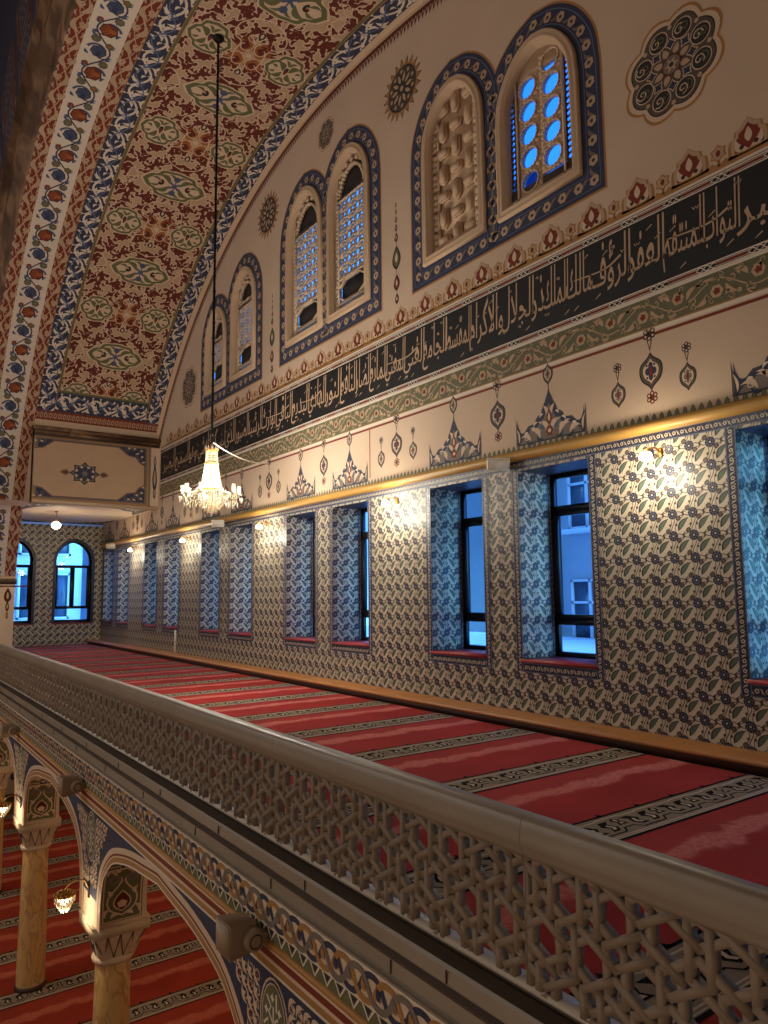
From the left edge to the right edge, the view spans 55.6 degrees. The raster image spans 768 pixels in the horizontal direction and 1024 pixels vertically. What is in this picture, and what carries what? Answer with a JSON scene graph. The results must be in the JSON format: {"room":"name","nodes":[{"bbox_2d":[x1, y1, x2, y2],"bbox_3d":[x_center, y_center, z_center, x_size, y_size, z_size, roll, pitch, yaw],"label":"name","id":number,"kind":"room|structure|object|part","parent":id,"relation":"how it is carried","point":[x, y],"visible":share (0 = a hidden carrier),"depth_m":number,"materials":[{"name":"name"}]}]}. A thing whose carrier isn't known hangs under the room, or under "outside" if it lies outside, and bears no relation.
{"room":"mosque","nodes":[
{"label":"mosque","id":0,"kind":"room"},
{"bbox_2d":[5,753,15,794],"bbox_3d":[-10.961,6.606,22.814,4.790,4.120,0.012,4,-8,-35],"label":"wall","id":1,"kind":"structure","parent":0,"point":[10,785],"depth_m":22.28,"materials":[{"name":"paint"}]},
{"bbox_2d":[0,576,26,801],"bbox_3d":[-11.384,5.158,20.853,1.670,6.570,1.270,4,-8,-35],"label":"wall pier","id":2,"kind":"object","parent":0,"point":[7,583],"visible":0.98,"depth_m":20.83,"materials":[{"name":"beige paint"}]},
{"bbox_2d":[0,0,424,576],"bbox_3d":[-2.040,-3.914,11.396,4.663,9.599,26.800,4,-8,-35],"label":"vault","id":3,"kind":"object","parent":2,"relation":"on","point":[110,270],"visible":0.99,"depth_m":16.33,"materials":[{"name":"multicoloured paint"}]},
{"bbox_2d":[23,425,160,510],"bbox_3d":[-8.487,-1.156,21.257,3.440,2.110,1.476,4,-8,-35],"label":"panel","id":4,"kind":"object","parent":3,"relation":"attached to","point":[68,467],"visible":1,"depth_m":20.65,"materials":[{"name":"beige paint"}]},
{"bbox_2d":[179,34,242,516],"bbox_3d":[-2.937,-4.231,12.624,1.005,8.678,1.040,4,-8,-35],"label":"chandelier","id":5,"kind":"object","parent":3,"relation":"hanging from","point":[209,506],"visible":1,"depth_m":12.24,"materials":[{"name":"glass"}]},
{"bbox_3d":[-3.265,-0.230,12.125,0.306,0.316,0.120,2,-7,-22],"label":"arm","id":6,"kind":"part","parent":5,"relation":"part of","materials":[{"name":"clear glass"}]},
{"bbox_3d":[-3.135,-0.257,11.890,0.303,0.316,0.121,4,-8,-35],"label":"arm","id":7,"kind":"part","parent":5,"relation":"part of","materials":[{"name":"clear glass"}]},
{"bbox_3d":[-3.242,-0.209,12.311,0.303,0.316,0.120,-5,-8,36],"label":"arm","id":8,"kind":"part","parent":5,"relation":"part of","materials":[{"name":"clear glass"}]},
{"bbox_3d":[-2.963,-0.268,11.810,0.120,0.316,0.306,0,-6,-4],"label":"arm","id":9,"kind":"part","parent":5,"relation":"part of","materials":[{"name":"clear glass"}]},
{"bbox_3d":[-2.894,-0.122,12.163,0.663,0.418,0.664,4,-8,-35],"label":"lamp shade","id":10,"kind":"part","parent":5,"relation":"part of","materials":[{"name":"clear glass"}]},
{"bbox_3d":[-2.900,-0.538,12.209,0.616,0.950,0.616,4,-8,-35],"label":"frame","id":11,"kind":"part","parent":5,"relation":"part of","materials":[{"name":"gold metal"}]},
{"bbox_3d":[-2.904,-1.085,12.272,0.236,0.150,0.230,4,-8,-35],"label":"crown","id":12,"kind":"part","parent":5,"relation":"part of","materials":[{"name":"gold metal"}]},
{"bbox_3d":[-2.944,-4.826,12.690,0.061,7.480,0.061,-5,-8,32],"label":"rod","id":13,"kind":"part","parent":5,"relation":"part of","materials":[{"name":"metal"}]},
{"bbox_3d":[-2.727,-0.266,11.849,0.120,0.316,0.310,4,-8,-35],"label":"arm","id":14,"kind":"part","parent":5,"relation":"part of","materials":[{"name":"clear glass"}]},
{"bbox_3d":[-2.675,-0.419,11.791,0.072,0.115,0.068,4,-8,-35],"label":"lamp shade","id":15,"kind":"part","parent":5,"relation":"part of","materials":[{"name":"white glass"}]},
{"bbox_3d":[-2.569,-0.251,11.999,0.306,0.316,0.120,-2,-7,14],"label":"arm","id":16,"kind":"part","parent":5,"relation":"part of","materials":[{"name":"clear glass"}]},
{"bbox_3d":[-2.536,-0.222,12.265,0.303,0.316,0.120,-1,-6,0],"label":"arm","id":17,"kind":"part","parent":5,"relation":"part of","materials":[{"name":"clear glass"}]},
{"bbox_2d":[0,0,38,183],"bbox_3d":[-3.099,-9.790,9.151,0.005,26.000,58.500,4,-8,-35],"label":"wall","id":18,"kind":"structure","parent":0,"point":[17,17],"depth_m":17.48,"materials":[{"name":"paint"}]},
{"bbox_2d":[0,0,76,312],"bbox_3d":[-3.893,-5.023,9.911,0.240,11.389,30.851,4,-8,-35],"label":"trim","id":19,"kind":"structure","parent":18,"relation":"attached to","point":[52,19],"depth_m":15.16,"materials":[{"name":"brown stone"}]},
{"bbox_2d":[5,793,70,812],"bbox_3d":[-10.665,6.850,5.125,25.340,0.288,38.000,4,-8,-35],"label":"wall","id":20,"kind":"structure","parent":0,"point":[11,798],"depth_m":21.49,"materials":[{"name":"paint"}]},
{"bbox_2d":[0,803,243,1023],"bbox_3d":[-5.389,6.928,7.721,12.940,0.004,26.480,4,-8,-35],"label":"carpet","id":21,"kind":"object","parent":20,"relation":"on","point":[173,979],"visible":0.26,"depth_m":11.92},
{"bbox_2d":[0,764,13,893],"bbox_3d":[-8.010,6.498,14.902,0.602,2.512,0.622,4,-8,-35],"label":"column","id":22,"kind":"structure","parent":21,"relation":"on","point":[5,773],"depth_m":14.89,"materials":[{"name":"beige stone"}]},
{"bbox_2d":[13,815,61,993],"bbox_3d":[-5.483,6.077,11.386,0.602,2.512,0.622,4,-8,-35],"label":"column","id":23,"kind":"structure","parent":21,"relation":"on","point":[35,837],"depth_m":11.24,"materials":[{"name":"beige stone"}]},
{"bbox_2d":[79,909,150,1023],"bbox_3d":[-2.956,5.657,7.871,0.602,2.512,0.622,4,-8,-35],"label":"column","id":24,"kind":"structure","parent":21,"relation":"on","point":[113,947],"depth_m":7.78,"materials":[{"name":"stone"}]},
{"bbox_2d":[12,523,103,646],"bbox_3d":[-12.419,2.458,24.679,5.475,4.170,0.005,4,-8,-35],"label":"wall","id":25,"kind":"structure","parent":0,"point":[45,540],"depth_m":25.30,"materials":[{"name":"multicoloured tile"}]},
{"bbox_2d":[13,537,35,625],"bbox_3d":[-12.639,2.336,24.736,1.390,3.010,0.360,4,-8,-35],"label":"window","id":26,"kind":"structure","parent":25,"relation":"in","point":[31,575],"depth_m":25.03,"materials":[{"name":"black metal"}]},
{"bbox_2d":[51,538,94,623],"bbox_3d":[-11.060,2.446,25.858,1.390,3.010,0.360,4,-8,-35],"label":"window","id":27,"kind":"structure","parent":25,"relation":"in","point":[90,575],"depth_m":25.94,"materials":[{"name":"black metal"}]},
{"bbox_3d":[-11.045,3.921,25.693,1.290,0.040,0.360,4,-8,-35],"label":"sill","id":28,"kind":"part","parent":27,"relation":"part of","materials":[{"name":"red"}]},
{"bbox_2d":[21,522,103,526],"bbox_3d":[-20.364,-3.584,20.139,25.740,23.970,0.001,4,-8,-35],"label":"trim","id":29,"kind":"structure","parent":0,"point":[21,522],"depth_m":26.12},
{"bbox_2d":[0,499,151,524],"bbox_3d":[-10.360,0.062,22.737,4.640,0.004,6.000,4,-8,-35],"label":"ceiling","id":30,"kind":"structure","parent":0,"point":[44,513],"depth_m":22.73,"materials":[{"name":"grey paint"}]},
{"bbox_2d":[51,511,60,528],"bbox_3d":[-9.883,0.253,21.943,0.280,0.550,0.280,4,-8,-35],"label":"pendant lamp","id":31,"kind":"object","parent":30,"relation":"hanging from","point":[56,525],"visible":1,"depth_m":21.86,"materials":[{"name":"glass"}]},
{"bbox_3d":[-9.882,0.407,21.926,0.280,0.240,0.280,4,-8,-35],"label":"lamp shade","id":32,"kind":"part","parent":31,"relation":"part of","materials":[{"name":"white glass"}]},
{"bbox_2d":[80,549,88,618],"bbox_3d":[-2.322,2.404,16.418,0.001,10.870,37.100,4,-8,-35],"label":"wall","id":33,"kind":"structure","parent":0,"point":[83,614],"depth_m":31.17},
{"bbox_2d":[0,700,447,1023],"bbox_3d":[-2.426,3.942,10.992,4.871,1.585,29.652,4,-8,-35],"label":"wall","id":34,"kind":"structure","parent":0,"point":[305,977],"depth_m":5.54,"materials":[{"name":"paint"}]},
{"bbox_3d":[-7.788,4.815,14.754,0.430,0.771,0.274,4,-8,-35],"label":"soffit panel","id":35,"kind":"part","parent":34,"relation":"part of","materials":[{"name":"grey paint"}]},
{"bbox_2d":[0,724,19,737],"bbox_3d":[-5.992,3.505,11.675,0.256,0.200,0.290,4,-8,-35],"label":"floodlight","id":36,"kind":"object","parent":34,"relation":"attached to","point":[6,730],"visible":1,"depth_m":11.59,"materials":[{"name":"beige"}]},
{"bbox_2d":[0,795,21,816],"bbox_3d":[-5.775,4.516,11.171,0.370,0.311,0.235,4,-8,-35],"label":"wall lamp","id":37,"kind":"object","parent":34,"relation":"attached to","point":[5,806],"visible":1,"depth_m":11.11,"materials":[{"name":"metal"}]},
{"bbox_3d":[-5.828,4.476,11.138,0.240,0.057,0.235,4,-8,-35],"label":"crown","id":38,"kind":"part","parent":37,"relation":"part of","materials":[{"name":"gold metal"}]},
{"bbox_3d":[-5.261,4.394,11.238,0.430,0.771,0.274,4,-8,-35],"label":"soffit panel","id":39,"kind":"part","parent":34,"relation":"part of","materials":[{"name":"grey paint"}]},
{"bbox_2d":[53,879,89,912],"bbox_3d":[-3.353,4.113,7.801,0.370,0.311,0.235,4,-8,-35],"label":"wall lamp","id":40,"kind":"object","parent":34,"relation":"attached to","point":[65,898],"visible":1,"depth_m":7.72,"materials":[{"name":"metal"}]},
{"bbox_3d":[-3.406,4.073,7.768,0.240,0.057,0.235,4,-8,-35],"label":"crown","id":41,"kind":"part","parent":40,"relation":"part of","materials":[{"name":"gold metal"}]},
{"bbox_2d":[58,775,86,797],"bbox_3d":[-3.523,3.094,8.240,0.256,0.200,0.290,4,-8,-35],"label":"floodlight","id":42,"kind":"object","parent":34,"relation":"attached to","point":[68,785],"visible":1,"depth_m":8.16,"materials":[{"name":"plastic"}]},
{"bbox_3d":[-2.734,3.974,7.723,0.430,0.771,0.274,4,-8,-35],"label":"soffit panel","id":43,"kind":"part","parent":34,"relation":"part of","materials":[{"name":"grey paint"}]},
{"bbox_2d":[216,912,270,962],"bbox_3d":[-0.880,2.654,4.562,0.256,0.200,0.290,4,-8,-35],"label":"floodlight","id":44,"kind":"object","parent":34,"relation":"attached to","point":[237,934],"visible":1,"depth_m":4.49,"materials":[{"name":"plastic"}]},
{"bbox_2d":[0,681,580,1023],"bbox_3d":[-4.315,2.916,9.731,0.160,0.218,26.506,4,-8,-35],"label":"ledge","id":45,"kind":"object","parent":34,"relation":"attached to","point":[458,990],"depth_m":4.10,"materials":[{"name":"stone"}]},
{"bbox_2d":[1,644,765,1023],"bbox_3d":[-3.064,3.232,12.383,4.980,0.260,31.400,4,-8,-35],"label":"floor","id":46,"kind":"structure","parent":0,"point":[91,644],"depth_m":7.67,"materials":[{"name":"carpet"}]},
{"bbox_2d":[0,643,767,1023],"bbox_3d":[-3.894,2.413,9.385,0.121,0.713,26.560,4,-8,-35],"label":"balustrade","id":47,"kind":"object","parent":46,"relation":"on","point":[144,725],"visible":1,"depth_m":3.37,"materials":[{"name":"stone"}]},
{"bbox_3d":[-8.064,3.168,15.169,0.056,0.540,2.298,4,-8,-35],"label":"lattice panel","id":48,"kind":"part","parent":47,"relation":"part of","materials":[{"name":"stone"}]},
{"bbox_3d":[-6.728,2.946,13.310,0.056,0.540,2.298,4,-8,-35],"label":"lattice panel","id":49,"kind":"part","parent":47,"relation":"part of","materials":[{"name":"stone"}]},
{"bbox_3d":[-5.391,2.724,11.451,0.056,0.540,2.298,4,-8,-35],"label":"lattice panel","id":50,"kind":"part","parent":47,"relation":"part of","materials":[{"name":"stone"}]},
{"bbox_3d":[-4.055,2.501,9.592,0.056,0.540,2.298,4,-8,-35],"label":"lattice panel","id":51,"kind":"part","parent":47,"relation":"part of","materials":[{"name":"stone"}]},
{"bbox_3d":[-2.719,2.279,7.734,0.056,0.540,2.298,4,-8,-35],"label":"lattice panel","id":52,"kind":"part","parent":47,"relation":"part of","materials":[{"name":"stone"}]},
{"bbox_3d":[-1.383,2.057,5.875,0.056,0.540,2.298,4,-8,-35],"label":"lattice panel","id":53,"kind":"part","parent":47,"relation":"part of","materials":[{"name":"stone"}]},
{"bbox_3d":[-0.047,1.835,4.016,0.056,0.540,2.298,4,-8,-35],"label":"lattice panel","id":54,"kind":"part","parent":47,"relation":"part of","materials":[{"name":"stone"}]},
{"bbox_3d":[1.290,1.612,2.157,0.056,0.540,2.298,4,-8,-35],"label":"lattice panel","id":55,"kind":"part","parent":47,"relation":"part of","materials":[{"name":"stone"}]},
{"bbox_2d":[14,644,767,1023],"bbox_3d":[-3.313,3.059,12.181,4.120,0.004,30.630,4,-8,-35],"label":"carpet","id":56,"kind":"object","parent":46,"relation":"on","point":[716,819],"visible":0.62,"depth_m":6.64,"materials":[{"name":"red carpet"}]},
{"bbox_2d":[87,639,767,777],"bbox_3d":[-1.402,3.119,13.436,0.450,0.125,30.750,4,-8,-35],"label":"baseboard","id":57,"kind":"structure","parent":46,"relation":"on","point":[747,761],"depth_m":8.91,"materials":[{"name":"brown wood"}]},
{"bbox_2d":[100,0,767,752],"bbox_3d":[-1.268,-0.441,13.990,0.014,15.960,30.804,4,-8,-35],"label":"wall","id":58,"kind":"structure","parent":0,"point":[635,291],"depth_m":9.72,"materials":[{"name":"tile"}]},
{"bbox_2d":[102,550,113,622],"bbox_3d":[-9.427,2.633,25.760,0.715,2.503,1.210,4,-8,-35],"label":"window","id":59,"kind":"structure","parent":58,"relation":"in","point":[108,559],"depth_m":26.12,"materials":[{"name":"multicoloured tile"}]},
{"bbox_2d":[106,543,115,548],"bbox_3d":[-9.312,1.160,24.890,0.300,0.204,0.295,0,-6,-4],"label":"floodlight","id":60,"kind":"object","parent":58,"relation":"attached to","point":[108,545],"visible":1,"depth_m":24.77,"materials":[{"name":"white plastic"}]},
{"bbox_2d":[116,547,128,623],"bbox_3d":[-8.382,2.459,24.305,0.715,2.503,1.210,4,-8,-35],"label":"window","id":61,"kind":"structure","parent":58,"relation":"in","point":[122,601],"depth_m":24.67,"materials":[{"name":"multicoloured tile"}]},
{"bbox_2d":[142,542,156,626],"bbox_3d":[-6.755,2.188,22.042,0.715,2.503,1.210,4,-8,-35],"label":"window","id":62,"kind":"structure","parent":58,"relation":"in","point":[150,565],"depth_m":22.42,"materials":[{"name":"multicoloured tile"}]},
{"bbox_3d":[-6.759,3.411,21.893,0.675,0.040,1.210,4,-8,-35],"label":"sill","id":63,"kind":"part","parent":62,"relation":"part of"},
{"bbox_2d":[162,537,178,628],"bbox_3d":[-5.680,2.009,20.547,0.715,2.503,1.210,4,-8,-35],"label":"window","id":64,"kind":"structure","parent":58,"relation":"in","point":[170,617],"depth_m":20.94,"materials":[{"name":"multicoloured tile"}]},
{"bbox_3d":[-5.684,3.232,20.398,0.675,0.040,1.210,4,-8,-35],"label":"sill","id":65,"kind":"part","parent":64,"relation":"part of","materials":[{"name":"red"}]},
{"bbox_2d":[174,630,175,651],"bbox_3d":[-5.687,3.514,19.793,0.042,0.595,0.090,4,-8,-35],"label":"duct","id":66,"kind":"object","parent":58,"relation":"attached to","point":[174,630],"visible":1,"depth_m":19.77,"materials":[{"name":"white plastic"}]},
{"bbox_2d":[199,530,218,632],"bbox_3d":[-4.065,1.741,18.300,0.715,2.503,1.210,4,-8,-35],"label":"window","id":67,"kind":"structure","parent":58,"relation":"in","point":[210,540],"depth_m":18.71,"materials":[{"name":"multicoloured tile"}]},
{"bbox_3d":[-4.069,2.963,18.152,0.675,0.040,1.210,4,-8,-35],"label":"sill","id":68,"kind":"part","parent":67,"relation":"part of","materials":[{"name":"red"}]},
{"bbox_2d":[204,306,226,397],"bbox_3d":[-4.263,-4.164,18.654,0.235,2.240,1.320,4,-8,-35],"label":"window","id":69,"kind":"structure","parent":58,"relation":"in","point":[220,325],"depth_m":18.82,"materials":[{"name":"beige"}]},
{"bbox_2d":[210,315,222,388],"bbox_3d":[-4.218,-4.160,18.685,0.095,1.938,1.020,4,-8,-35],"label":"grille","id":70,"kind":"object","parent":69,"relation":"attached to","point":[218,325],"depth_m":18.82,"materials":[{"name":"beige"}]},
{"bbox_2d":[211,520,223,526],"bbox_3d":[-3.968,0.271,17.454,0.300,0.204,0.295,0,-6,-4],"label":"floodlight","id":71,"kind":"object","parent":58,"relation":"attached to","point":[214,523],"visible":1,"depth_m":17.33,"materials":[{"name":"white plastic"}]},
{"bbox_2d":[228,523,251,635],"bbox_3d":[-3.008,1.565,16.829,0.715,2.503,1.210,4,-8,-35],"label":"window","id":72,"kind":"structure","parent":58,"relation":"in","point":[241,536],"depth_m":17.26,"materials":[{"name":"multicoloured tile"}]},
{"bbox_3d":[-3.011,2.787,16.681,0.675,0.040,1.210,4,-8,-35],"label":"sill","id":73,"kind":"part","parent":72,"relation":"part of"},
{"bbox_2d":[213,442,268,463],"bbox_3d":[-2.694,-1.110,14.052,0.022,0.309,3.458,-1,-6,6],"label":"cable","id":74,"kind":"object","parent":58,"relation":"attached to","point":[213,442],"visible":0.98,"depth_m":13.56,"materials":[{"name":"white plastic"}]},
{"bbox_2d":[229,266,255,382],"bbox_3d":[-3.307,-4.542,17.345,0.235,2.680,1.360,4,-8,-35],"label":"window","id":75,"kind":"structure","parent":58,"relation":"in","point":[242,353],"depth_m":17.53,"materials":[{"name":"beige"}]},
{"bbox_2d":[237,276,251,371],"bbox_3d":[-3.262,-4.538,17.376,0.095,2.378,1.060,4,-8,-35],"label":"grille","id":76,"kind":"object","parent":75,"relation":"attached to","point":[244,290],"depth_m":17.52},
{"bbox_2d":[256,522,268,528],"bbox_3d":[-2.612,0.286,15.591,0.276,0.160,0.152,4,-8,-35],"label":"wall lamp","id":77,"kind":"object","parent":58,"relation":"attached to","point":[259,525],"visible":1,"depth_m":15.53,"materials":[{"name":"white glass"}]},
{"bbox_2d":[285,511,315,641],"bbox_3d":[-1.381,1.294,14.567,0.715,2.503,1.210,4,-8,-35],"label":"window","id":78,"kind":"structure","parent":58,"relation":"in","point":[300,557],"depth_m":15.02,"materials":[{"name":"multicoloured tile"}]},
{"bbox_3d":[-1.385,2.517,14.418,0.675,0.040,1.210,4,-8,-35],"label":"sill","id":79,"kind":"part","parent":78,"relation":"part of","materials":[{"name":"red"}]},
{"bbox_3d":[-1.119,1.294,14.755,0.070,2.460,1.170,4,-8,-35],"label":"frame","id":80,"kind":"part","parent":78,"relation":"part of","materials":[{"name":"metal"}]},
{"bbox_3d":[-1.131,1.303,14.745,0.080,1.420,1.040,4,-8,-35],"label":"sash","id":81,"kind":"part","parent":78,"relation":"part of","materials":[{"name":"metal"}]},
{"bbox_2d":[285,185,322,347],"bbox_3d":[-1.608,-5.143,15.012,0.235,3.240,1.480,4,-8,-35],"label":"window","id":82,"kind":"structure","parent":58,"relation":"in","point":[304,231],"depth_m":15.18,"materials":[{"name":"beige stone"}]},
{"bbox_2d":[293,196,316,336],"bbox_3d":[-1.563,-5.139,15.044,0.095,2.938,1.180,4,-8,-35],"label":"grille","id":83,"kind":"object","parent":82,"relation":"attached to","point":[305,217],"depth_m":15.16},
{"bbox_3d":[-1.520,-5.137,15.075,0.001,3.000,1.240,4,-8,-35],"label":"glass","id":84,"kind":"part","parent":82,"relation":"part of","materials":[{"name":"blue glass"}]},
{"bbox_2d":[326,142,370,323],"bbox_3d":[-0.632,-5.325,13.657,0.235,3.280,1.440,4,-8,-35],"label":"window","id":85,"kind":"structure","parent":58,"relation":"in","point":[348,270],"depth_m":13.80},
{"bbox_2d":[335,153,363,310],"bbox_3d":[-0.588,-5.321,13.689,0.095,2.978,1.140,4,-8,-35],"label":"grille","id":86,"kind":"object","parent":85,"relation":"attached to","point":[349,182],"depth_m":13.79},
{"bbox_3d":[-0.545,-5.319,13.719,0.001,3.040,1.200,4,-8,-35],"label":"glass","id":87,"kind":"part","parent":85,"relation":"part of","materials":[{"name":"blue glass"}]},
{"bbox_2d":[331,501,369,646],"bbox_3d":[-0.330,1.119,13.104,0.715,2.503,1.210,4,-8,-35],"label":"window","id":88,"kind":"structure","parent":58,"relation":"in","point":[350,536],"depth_m":13.57,"materials":[{"name":"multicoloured tile"}]},
{"bbox_3d":[-0.333,2.342,12.955,0.675,0.040,1.210,4,-8,-35],"label":"sill","id":89,"kind":"part","parent":88,"relation":"part of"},
{"bbox_3d":[-0.080,1.128,13.283,0.080,1.420,1.040,4,-8,-35],"label":"sash","id":90,"kind":"part","parent":88,"relation":"part of","materials":[{"name":"metal"}]},
{"bbox_3d":[-0.068,1.119,13.292,0.070,2.460,1.170,4,-8,-35],"label":"frame","id":91,"kind":"part","parent":88,"relation":"part of","materials":[{"name":"metal"}]},
{"bbox_2d":[381,497,397,506],"bbox_3d":[0.083,-0.162,11.841,0.276,0.160,0.152,4,-8,-35],"label":"wall lamp","id":92,"kind":"object","parent":58,"relation":"attached to","point":[385,502],"visible":1,"depth_m":11.77,"materials":[{"name":"white glass"}]},
{"bbox_3d":[0.027,-0.135,11.803,0.144,0.098,0.144,4,-8,-35],"label":"lamp shade","id":93,"kind":"part","parent":92,"relation":"part of","materials":[{"name":"white glass"}]},
{"bbox_2d":[100,394,767,547],"bbox_3d":[-1.299,-0.242,13.943,0.095,0.145,30.800,4,-8,-35],"label":"trim","id":94,"kind":"structure","parent":58,"relation":"attached to","point":[758,403],"depth_m":9.37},
{"bbox_3d":[-1.245,1.440,13.781,0.006,3.285,30.800,4,-8,-35],"label":"tile panel","id":95,"kind":"part","parent":58,"relation":"part of","materials":[{"name":"tile"}]},
{"bbox_2d":[421,74,486,266],"bbox_3d":[1.090,-5.363,11.237,0.235,2.800,1.420,4,-8,-35],"label":"window","id":96,"kind":"structure","parent":58,"relation":"in","point":[453,188],"depth_m":11.31,"materials":[{"name":"beige stone"}]},
{"bbox_2d":[432,87,477,251],"bbox_3d":[1.139,-5.359,11.271,0.115,2.498,1.120,4,-8,-35],"label":"grille","id":97,"kind":"object","parent":96,"relation":"attached to","point":[454,165],"depth_m":11.32,"materials":[{"name":"beige stone"}]},
{"bbox_2d":[430,479,487,658],"bbox_3d":[1.332,0.843,10.792,0.715,2.503,1.210,4,-8,-35],"label":"window","id":98,"kind":"structure","parent":58,"relation":"in","point":[452,614],"depth_m":11.26,"materials":[{"name":"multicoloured tile"}]},
{"bbox_3d":[1.328,2.065,10.643,0.675,0.040,1.210,4,-8,-35],"label":"sill","id":99,"kind":"part","parent":98,"relation":"part of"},
{"bbox_3d":[1.594,0.843,10.981,0.070,2.460,1.170,4,-8,-35],"label":"frame","id":100,"kind":"part","parent":98,"relation":"part of","materials":[{"name":"metal"}]},
{"bbox_3d":[1.582,0.852,10.971,0.080,1.420,1.040,4,-8,-35],"label":"sash","id":101,"kind":"part","parent":98,"relation":"part of","materials":[{"name":"metal"}]},
{"bbox_2d":[487,458,509,470],"bbox_3d":[1.522,-0.642,9.817,0.300,0.204,0.295,0,-6,-4],"label":"floodlight","id":102,"kind":"object","parent":58,"relation":"attached to","point":[493,464],"visible":1,"depth_m":9.69,"materials":[{"name":"white plastic"}]},
{"bbox_2d":[495,28,582,222],"bbox_3d":[2.086,-5.319,9.831,0.235,2.380,1.460,4,-8,-35],"label":"window","id":103,"kind":"structure","parent":58,"relation":"in","point":[538,141],"depth_m":9.87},
{"bbox_2d":[510,44,571,205],"bbox_3d":[2.128,-5.316,9.862,0.090,2.078,1.160,4,-8,-35],"label":"grille","id":104,"kind":"object","parent":103,"relation":"attached to","point":[540,130],"depth_m":9.87,"materials":[{"name":"beige stone"}]},
{"bbox_3d":[2.173,-5.313,9.893,0.001,2.140,1.220,4,-8,-35],"label":"glass","id":105,"kind":"part","parent":103,"relation":"part of","materials":[{"name":"blue glass"}]},
{"bbox_2d":[518,458,597,668],"bbox_3d":[2.406,0.664,9.297,0.715,2.503,1.210,4,-8,-35],"label":"window","id":106,"kind":"structure","parent":58,"relation":"in","point":[543,616],"depth_m":9.75,"materials":[{"name":"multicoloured tile"}]},
{"bbox_3d":[2.403,1.887,9.148,0.675,0.040,1.210,4,-8,-35],"label":"sill","id":107,"kind":"part","parent":106,"relation":"part of","materials":[{"name":"red"}]},
{"bbox_3d":[2.669,0.664,9.486,0.070,2.460,1.170,4,-8,-35],"label":"frame","id":108,"kind":"part","parent":106,"relation":"part of","materials":[{"name":"metal"}]},
{"bbox_3d":[2.657,0.673,9.476,0.080,1.420,1.040,4,-8,-35],"label":"sash","id":109,"kind":"part","parent":106,"relation":"part of","materials":[{"name":"metal"}]},
{"bbox_2d":[639,447,662,460],"bbox_3d":[2.895,-0.630,7.929,0.276,0.160,0.152,4,-8,-35],"label":"wall lamp","id":110,"kind":"object","parent":58,"relation":"attached to","point":[645,455],"visible":1,"depth_m":7.87,"materials":[{"name":"white glass"}]},
{"bbox_3d":[2.839,-0.603,7.891,0.144,0.098,0.144,4,-8,-35],"label":"lamp shade","id":111,"kind":"part","parent":110,"relation":"part of","materials":[{"name":"white glass"}]},
{"bbox_3d":[2.895,-0.673,7.936,0.245,0.064,0.116,4,-8,-35],"label":"arm","id":112,"kind":"part","parent":110,"relation":"part of","materials":[{"name":"gold metal"}]},
{"bbox_3d":[3.021,-0.652,7.966,0.032,0.110,0.061,4,-8,-35],"label":"plate","id":113,"kind":"part","parent":110,"relation":"part of","materials":[{"name":"gold metal"}]},
{"bbox_2d":[735,423,767,685],"bbox_3d":[4.144,0.375,6.881,0.715,2.503,1.210,4,-8,-35],"label":"window","id":114,"kind":"structure","parent":58,"relation":"in","point":[752,441],"depth_m":7.30,"materials":[{"name":"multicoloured tile"}]},
{"bbox_3d":[4.140,1.598,6.732,0.675,0.040,1.210,4,-8,-35],"label":"sill","id":115,"kind":"part","parent":114,"relation":"part of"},
{"label":"outside","id":116,"kind":"structure","parent":0,"visible":0},
{"bbox_2d":[556,475,594,637],"bbox_3d":[9.550,0.648,15.634,5.300,14.000,14.300,4,-8,-35],"label":"house","id":117,"kind":"structure","parent":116,"point":[575,529],"depth_m":18.13,"materials":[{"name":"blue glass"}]},
{"bbox_3d":[5.032,-0.450,17.993,0.030,1.700,1.150,4,-8,-35],"label":"pane","id":118,"kind":"part","parent":117,"relation":"part of","materials":[{"name":"clear glass"}]},
{"bbox_3d":[5.062,2.482,17.664,0.030,1.700,1.150,4,-8,-35],"label":"pane","id":119,"kind":"part","parent":117,"relation":"part of","materials":[{"name":"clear glass"}]},
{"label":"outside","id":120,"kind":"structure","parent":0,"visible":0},
{"bbox_2d":[13,543,82,620],"bbox_3d":[-22.525,2.829,36.614,22.000,15.000,6.100,4,-8,-35],"label":"office block","id":121,"kind":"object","parent":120,"point":[71,554],"visible":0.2,"depth_m":37.17,"materials":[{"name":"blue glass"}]},
{"bbox_3d":[-17.777,2.998,36.313,0.900,4.700,0.030,4,-8,-35],"label":"pane","id":122,"kind":"part","parent":121,"relation":"part of","materials":[{"name":"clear glass"}]},
{"bbox_3d":[-16.516,3.086,37.209,0.900,4.700,0.030,4,-8,-35],"label":"pane","id":123,"kind":"part","parent":121,"relation":"part of","materials":[{"name":"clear glass"}]},
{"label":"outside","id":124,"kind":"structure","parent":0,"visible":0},
{"bbox_2d":[365,512,368,625],"bbox_3d":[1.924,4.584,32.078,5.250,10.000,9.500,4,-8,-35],"label":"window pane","id":125,"kind":"structure","parent":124,"point":[366,514],"depth_m":31.92,"materials":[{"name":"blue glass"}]},
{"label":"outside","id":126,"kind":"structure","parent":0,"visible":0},
{"bbox_2d":[366,626,595,653],"bbox_3d":[2.920,2.975,15.045,6.310,0.380,33.500,4,-8,-35],"label":"roof","id":127,"kind":"structure","parent":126,"point":[570,644],"depth_m":16.14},
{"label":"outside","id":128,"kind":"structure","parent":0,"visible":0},
{"bbox_2d":[466,493,485,631],"bbox_3d":[5.968,-1.162,26.082,5.250,20.000,4.000,4,-8,-35],"label":"tower block","id":129,"kind":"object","parent":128,"point":[474,501],"visible":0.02,"depth_m":25.53,"materials":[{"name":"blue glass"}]}
]}

